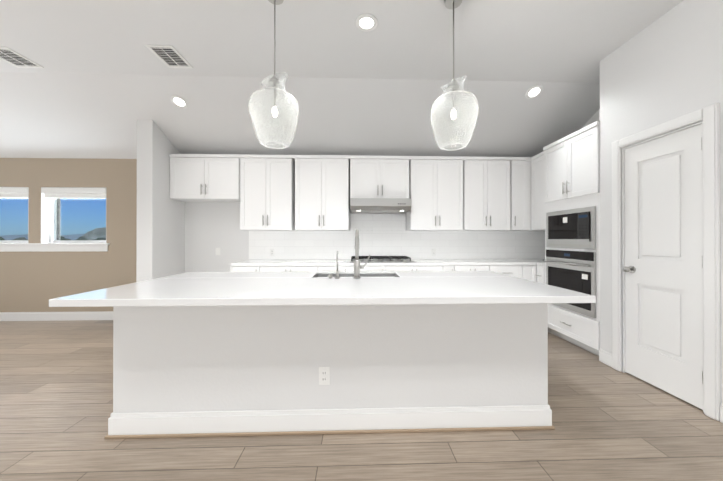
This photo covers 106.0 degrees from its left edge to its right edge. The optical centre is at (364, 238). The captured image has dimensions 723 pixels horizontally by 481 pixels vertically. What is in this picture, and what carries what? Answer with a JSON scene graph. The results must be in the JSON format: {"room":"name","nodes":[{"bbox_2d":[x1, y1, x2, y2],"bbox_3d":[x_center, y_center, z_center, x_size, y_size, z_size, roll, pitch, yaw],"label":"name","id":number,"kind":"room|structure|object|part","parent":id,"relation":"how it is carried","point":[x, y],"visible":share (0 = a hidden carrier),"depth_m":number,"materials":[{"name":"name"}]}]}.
{"room":"kitchen","nodes":[
{"label":"kitchen","id":0,"kind":"room"},
{"bbox_2d":[136,120,184,281],"bbox_3d":[-2.869,-0.152,3.873,0.200,2.808,0.670,0,0,-2],"label":"wall","id":1,"kind":"structure","parent":0,"point":[160,233],"depth_m":3.61,"materials":[{"name":"white paint"}]},
{"bbox_2d":[0,158,405,311],"bbox_3d":[-2.022,-0.042,4.323,10.220,2.590,0.180,0,0,-2],"label":"wall","id":2,"kind":"structure","parent":0,"point":[33,281],"depth_m":4.17,"materials":[{"name":"beige paint"}]},
{"bbox_2d":[0,187,28,242],"bbox_3d":[-5.596,-0.349,4.242,0.966,0.853,0.229,0,0,-2],"label":"window","id":3,"kind":"structure","parent":2,"relation":"in","point":[13,241],"depth_m":4.24,"materials":[{"name":"white plastic"}]},
{"bbox_2d":[0,187,27,197],"bbox_3d":[-5.594,-0.692,4.163,0.954,0.156,0.079,0,0,-2],"label":"shade valance","id":4,"kind":"object","parent":3,"relation":"attached to","point":[13,192],"visible":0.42,"depth_m":4.14,"materials":[{"name":"white fabric"}]},
{"bbox_2d":[0,187,109,251],"bbox_3d":[-5.461,-0.285,4.228,3.100,0.980,0.265,0,0,-2],"label":"window","id":5,"kind":"structure","parent":2,"relation":"in","point":[55,219],"depth_m":4.18,"materials":[{"name":"white plastic"}]},
{"bbox_2d":[41,188,105,197],"bbox_3d":[-4.444,-0.692,4.198,0.954,0.156,0.079,0,0,-2],"label":"shade valance","id":6,"kind":"object","parent":5,"relation":"attached to","point":[74,192],"visible":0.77,"depth_m":4.17,"materials":[{"name":"white fabric"}]},
{"bbox_2d":[0,311,112,320],"bbox_3d":[-5.003,1.187,4.133,4.050,0.130,0.014,0,0,-2],"label":"baseboard","id":7,"kind":"structure","parent":2,"relation":"attached to","point":[104,315],"depth_m":4.14,"materials":[{"name":"white wood"}]},
{"bbox_2d":[169,154,240,201],"bbox_3d":[-2.285,-0.875,4.050,0.970,0.634,0.351,0,0,-2],"label":"upper cabinet","id":8,"kind":"object","parent":2,"relation":"attached to","point":[193,177],"depth_m":3.88,"materials":[{"name":"white paint"}]},
{"bbox_2d":[233,155,292,230],"bbox_3d":[-1.457,-0.655,4.074,0.806,1.074,0.351,0,0,-2],"label":"upper cabinet","id":9,"kind":"object","parent":2,"relation":"attached to","point":[266,201],"depth_m":3.91,"materials":[{"name":"white paint"}]},
{"bbox_2d":[293,155,348,230],"bbox_3d":[-0.624,-0.655,4.099,0.772,1.074,0.351,0,0,-2],"label":"upper cabinet","id":10,"kind":"object","parent":2,"relation":"attached to","point":[311,193],"depth_m":3.93,"materials":[{"name":"white paint"}]},
{"bbox_2d":[349,155,408,197],"bbox_3d":[0.216,-0.875,4.125,0.863,0.634,0.351,0,0,-2],"label":"upper cabinet","id":11,"kind":"object","parent":2,"relation":"attached to","point":[370,176],"depth_m":3.95,"materials":[{"name":"white paint"}]},
{"bbox_2d":[350,198,410,212],"bbox_3d":[0.219,-0.470,4.038,0.853,0.167,0.502,0,0,-2],"label":"range hood","id":12,"kind":"object","parent":11,"relation":"attached to","point":[380,205],"visible":1,"depth_m":3.80,"materials":[{"name":"silver metal"}]},
{"bbox_2d":[249,213,544,258],"bbox_3d":[0.595,-0.029,3.922,4.768,0.718,0.774,0,0,-2],"label":"tile backsplash","id":13,"kind":"structure","parent":2,"relation":"attached to","point":[384,235],"depth_m":4.30,"materials":[{"name":"white tile"}]},
{"bbox_2d":[406,156,468,230],"bbox_3d":[1.089,-0.655,4.151,0.851,1.074,0.351,0,0,-2],"label":"upper cabinet","id":14,"kind":"object","parent":2,"relation":"attached to","point":[438,185],"depth_m":3.98,"materials":[{"name":"white paint"}]},
{"bbox_2d":[469,157,516,230],"bbox_3d":[1.798,-0.655,4.172,0.842,1.074,0.351,0,0,-2],"label":"upper cabinet","id":15,"kind":"object","parent":2,"relation":"attached to","point":[492,180],"depth_m":4.00,"materials":[{"name":"white paint"}]},
{"bbox_2d":[517,157,528,230],"bbox_3d":[2.277,-0.655,4.186,0.395,1.074,0.351,0,0,-2],"label":"upper cabinet","id":16,"kind":"object","parent":2,"relation":"attached to","point":[522,162],"depth_m":4.02,"materials":[{"name":"white paint"}]},
{"bbox_2d":[0,0,682,158],"bbox_3d":[-1.863,-1.509,0.340,10.500,0.799,8.300,0,0,-2],"label":"ceiling","id":17,"kind":"structure","parent":0,"point":[101,82],"depth_m":2.96,"materials":[{"name":"white paint"}]},
{"bbox_2d":[0,47,43,67],"bbox_3d":[-3.510,-1.796,2.718,0.270,0.008,0.310,0,0,-2],"label":"ceiling vent","id":18,"kind":"object","parent":17,"relation":"in","point":[12,57],"visible":1,"depth_m":2.74,"materials":[{"name":"white plastic"}]},
{"bbox_2d":[145,45,192,67],"bbox_3d":[-1.929,-1.796,2.708,0.250,0.008,0.335,0,0,-2],"label":"ceiling vent","id":19,"kind":"object","parent":17,"relation":"in","point":[170,56],"visible":1,"depth_m":2.69,"materials":[{"name":"white plastic"}]},
{"bbox_2d":[170,95,187,108],"bbox_3d":[-2.252,-1.652,3.308,0.184,0.008,0.184,0,-26,-2],"label":"recessed light","id":20,"kind":"object","parent":17,"relation":"in","point":[179,101],"visible":1,"depth_m":3.30,"materials":[{"name":"white plastic"}]},
{"bbox_2d":[248,0,298,148],"bbox_3d":[-0.661,-1.240,2.009,0.348,1.122,0.348,0,0,-2],"label":"pendant light","id":21,"kind":"object","parent":17,"relation":"hanging from","point":[274,83],"visible":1,"depth_m":1.98,"materials":[{"name":"clear glass"}]},
{"bbox_3d":[-0.661,-0.950,2.008,0.348,0.542,0.348,0,0,-2],"label":"lamp shade","id":22,"kind":"part","parent":21,"relation":"part of","materials":[{"name":"clear glass"}]},
{"bbox_2d":[356,14,377,31],"bbox_3d":[0.015,-1.797,2.278,0.184,0.008,0.184,0,0,-2],"label":"recessed light","id":23,"kind":"object","parent":17,"relation":"in","point":[366,22],"visible":1,"depth_m":2.27,"materials":[{"name":"white plastic"}]},
{"bbox_2d":[431,0,478,150],"bbox_3d":[0.668,-1.240,2.049,0.348,1.122,0.348,0,0,-2],"label":"pendant light","id":24,"kind":"object","parent":17,"relation":"hanging from","point":[453,86],"visible":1,"depth_m":2.02,"materials":[{"name":"clear glass"}]},
{"bbox_3d":[0.667,-0.927,2.045,0.038,0.074,0.038,0,0,-2],"label":"bulb","id":25,"kind":"part","parent":24,"relation":"part of","materials":[{"name":"white glass"}]},
{"bbox_3d":[0.668,-0.950,2.048,0.348,0.542,0.348,0,0,-2],"label":"lamp shade","id":26,"kind":"part","parent":24,"relation":"part of","materials":[{"name":"clear glass"}]},
{"bbox_2d":[525,85,542,98],"bbox_3d":[2.022,-1.740,3.252,0.184,0.008,0.184,0,-26,-2],"label":"recessed light","id":27,"kind":"object","parent":17,"relation":"in","point":[535,91],"visible":1,"depth_m":3.25,"materials":[{"name":"white plastic"}]},
{"bbox_2d":[0,320,722,480],"bbox_3d":[-1.863,1.292,0.357,10.500,0.100,8.350,0,0,-2],"label":"floor","id":28,"kind":"structure","parent":0,"point":[609,423],"depth_m":1.67,"materials":[{"name":"brown wood"}]},
{"bbox_2d":[230,267,265,271],"bbox_3d":[-1.565,0.813,3.922,0.450,0.878,0.621,0,0,-2],"label":"base cabinet","id":29,"kind":"object","parent":28,"relation":"on","point":[232,269],"depth_m":3.62,"materials":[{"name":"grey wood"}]},
{"bbox_2d":[266,267,321,271],"bbox_3d":[-1.020,0.813,3.938,0.876,0.878,0.621,0,0,-2],"label":"base cabinet","id":30,"kind":"object","parent":28,"relation":"on","point":[268,269],"depth_m":3.63,"materials":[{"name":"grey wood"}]},
{"bbox_2d":[104,303,554,438],"bbox_3d":[-0.201,0.807,2.196,2.852,0.879,0.933,0,0,-2],"label":"kitchen island","id":31,"kind":"object","parent":28,"relation":"on","point":[210,354],"depth_m":1.75,"materials":[{"name":"white paint"}]},
{"bbox_2d":[49,275,595,306],"bbox_3d":[-0.198,0.346,1.877,2.970,0.040,0.787,0,0,-2],"label":"island countertop","id":32,"kind":"structure","parent":31,"relation":"on","point":[369,290],"depth_m":1.63,"materials":[{"name":"white stone"}]},
{"bbox_2d":[335,251,339,278],"bbox_3d":[-0.224,0.215,2.248,0.044,0.222,0.108,0,0,-2],"label":"soap dispenser","id":33,"kind":"object","parent":32,"relation":"on","point":[337,275],"visible":1,"depth_m":2.21,"materials":[{"name":"silver metal"}]},
{"bbox_2d":[353,229,369,278],"bbox_3d":[-0.025,0.124,2.319,0.140,0.405,0.254,0,0,-2],"label":"faucet","id":34,"kind":"object","parent":32,"relation":"on","point":[357,266],"visible":1,"depth_m":2.21,"materials":[{"name":"silver metal"}]},
{"bbox_2d":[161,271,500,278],"bbox_3d":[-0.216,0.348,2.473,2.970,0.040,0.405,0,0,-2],"label":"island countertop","id":35,"kind":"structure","parent":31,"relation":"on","point":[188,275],"depth_m":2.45,"materials":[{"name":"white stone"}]},
{"bbox_2d":[313,271,392,278],"bbox_3d":[-0.077,0.464,2.439,0.756,0.248,0.342,0,0,-2],"label":"sink","id":36,"kind":"object","parent":35,"relation":"in","point":[378,272],"depth_m":2.61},
{"bbox_2d":[322,267,353,271],"bbox_3d":[-0.437,0.813,3.956,0.528,0.878,0.621,0,0,-2],"label":"base cabinet","id":37,"kind":"object","parent":28,"relation":"on","point":[324,269],"depth_m":3.65,"materials":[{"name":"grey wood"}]},
{"bbox_2d":[360,267,389,271],"bbox_3d":[0.022,0.813,3.969,0.611,0.878,0.621,0,0,-2],"label":"base cabinet","id":38,"kind":"object","parent":28,"relation":"on","point":[365,268],"depth_m":3.67,"materials":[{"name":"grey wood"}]},
{"bbox_2d":[390,267,445,270],"bbox_3d":[0.654,0.813,3.988,0.887,0.878,0.621,0,0,-2],"label":"base cabinet","id":39,"kind":"object","parent":28,"relation":"on","point":[391,268],"depth_m":3.68,"materials":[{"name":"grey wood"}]},
{"bbox_2d":[446,267,461,270],"bbox_3d":[1.127,0.813,4.003,0.281,0.878,0.621,0,0,-2],"label":"base cabinet","id":40,"kind":"object","parent":28,"relation":"on","point":[447,268],"depth_m":3.70,"materials":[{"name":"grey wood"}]},
{"bbox_2d":[462,267,489,270],"bbox_3d":[1.423,0.813,4.011,0.532,0.878,0.621,0,0,-2],"label":"base cabinet","id":41,"kind":"object","parent":28,"relation":"on","point":[463,268],"depth_m":3.71,"materials":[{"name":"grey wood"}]},
{"bbox_2d":[490,267,525,278],"bbox_3d":[1.910,0.813,4.026,0.566,0.878,0.621,0,0,-2],"label":"base cabinet","id":42,"kind":"object","parent":28,"relation":"on","point":[520,272],"depth_m":3.72,"materials":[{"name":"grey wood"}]},
{"bbox_2d":[230,259,544,266],"bbox_3d":[0.603,0.352,3.916,4.753,0.040,0.766,0,0,-2],"label":"countertop","id":43,"kind":"structure","parent":42,"relation":"on","point":[279,262],"depth_m":3.70,"materials":[{"name":"white stone"}]},
{"bbox_2d":[349,256,414,261],"bbox_3d":[0.230,0.303,3.965,0.900,0.057,0.505,0,0,-2],"label":"cooktop","id":44,"kind":"object","parent":43,"relation":"in","point":[386,259],"visible":0.94,"depth_m":3.88,"materials":[{"name":"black metal"}]},
{"bbox_2d":[526,267,537,281],"bbox_3d":[2.240,0.813,4.036,0.181,0.878,0.621,0,0,-2],"label":"base cabinet","id":45,"kind":"object","parent":28,"relation":"on","point":[531,269],"depth_m":3.73,"materials":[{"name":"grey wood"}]},
{"bbox_2d":[538,267,550,330],"bbox_3d":[2.633,0.813,4.048,0.686,0.878,0.621,0,0,-2],"label":"base cabinet","id":46,"kind":"object","parent":28,"relation":"on","point":[541,270],"depth_m":3.63,"materials":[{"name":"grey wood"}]},
{"bbox_2d":[543,121,599,355],"bbox_3d":[2.651,0.027,3.190,0.701,2.445,0.806,0,0,-2],"label":"tall cabinet","id":47,"kind":"object","parent":28,"relation":"on","point":[572,204],"visible":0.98,"depth_m":3.08,"materials":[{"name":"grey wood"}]},
{"bbox_2d":[581,109,599,128],"bbox_3d":[3.052,-0.284,3.591,0.120,3.070,1.590,0,0,-2],"label":"wall","id":48,"kind":"structure","parent":0,"point":[595,117],"depth_m":3.55,"materials":[{"name":"white paint"}]},
{"bbox_2d":[533,151,544,230],"bbox_3d":[2.724,-0.656,3.817,0.520,1.074,0.436,0,0,-2],"label":"upper cabinet","id":49,"kind":"object","parent":48,"relation":"attached to","point":[538,160],"depth_m":3.87,"materials":[{"name":"white paint"}]},
{"bbox_2d":[600,0,722,402],"bbox_3d":[2.861,-0.296,-0.392,0.740,3.070,6.360,0,0,-2],"label":"wall","id":50,"kind":"structure","parent":0,"point":[666,67],"depth_m":2.25,"materials":[{"name":"white paint"}]},
{"bbox_2d":[623,124,702,409],"bbox_3d":[2.402,0.206,2.239,0.110,2.058,0.576,0,0,-2],"label":"pantry door","id":51,"kind":"structure","parent":50,"relation":"in","point":[663,269],"depth_m":2.19,"materials":[{"name":"white wood"}]},
{"bbox_2d":[612,103,720,420],"bbox_3d":[2.459,0.162,2.243,0.146,2.170,0.772,0,0,-2],"label":"door frame","id":52,"kind":"structure","parent":50,"relation":"attached to","point":[709,116],"depth_m":1.92,"materials":[{"name":"white wood"}]},
{"bbox_2d":[720,403,722,422],"bbox_3d":[2.497,1.173,-0.819,0.014,0.130,5.336,0,0,-2],"label":"baseboard","id":53,"kind":"structure","parent":50,"relation":"attached to","point":[721,407],"depth_m":1.84,"materials":[{"name":"white wood"}]},
{"label":"outside","id":54,"kind":"structure","parent":0,"visible":0},
{"bbox_3d":[-133.918,4.651,298.471,550.000,0.100,595.150,0,0,-2],"label":"ground","id":55,"kind":"structure","parent":54,"visible":0},
{"bbox_2d":[0,236,105,239],"bbox_3d":[-91.727,1.778,59.462,140.000,5.267,0.500,0,0,-2],"label":"trees","id":56,"kind":"object","parent":55,"relation":"on","point":[63,238],"depth_m":60.45,"materials":[{"name":"green plant"}]},
{"bbox_2d":[82,227,105,239],"bbox_3d":[-139.347,-0.656,146.079,34.000,10.635,0.500,0,0,-2],"label":"rocky hill","id":57,"kind":"structure","parent":55,"relation":"on","point":[90,236],"depth_m":146.05,"materials":[{"name":"grey stone"}]},
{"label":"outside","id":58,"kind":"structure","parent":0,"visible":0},
{"bbox_2d":[0,234,83,239],"bbox_3d":[-379.642,-0.249,318.947,660.000,10.818,0.500,0,0,-2],"label":"hills","id":59,"kind":"structure","parent":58,"point":[71,237],"depth_m":318.60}
]}

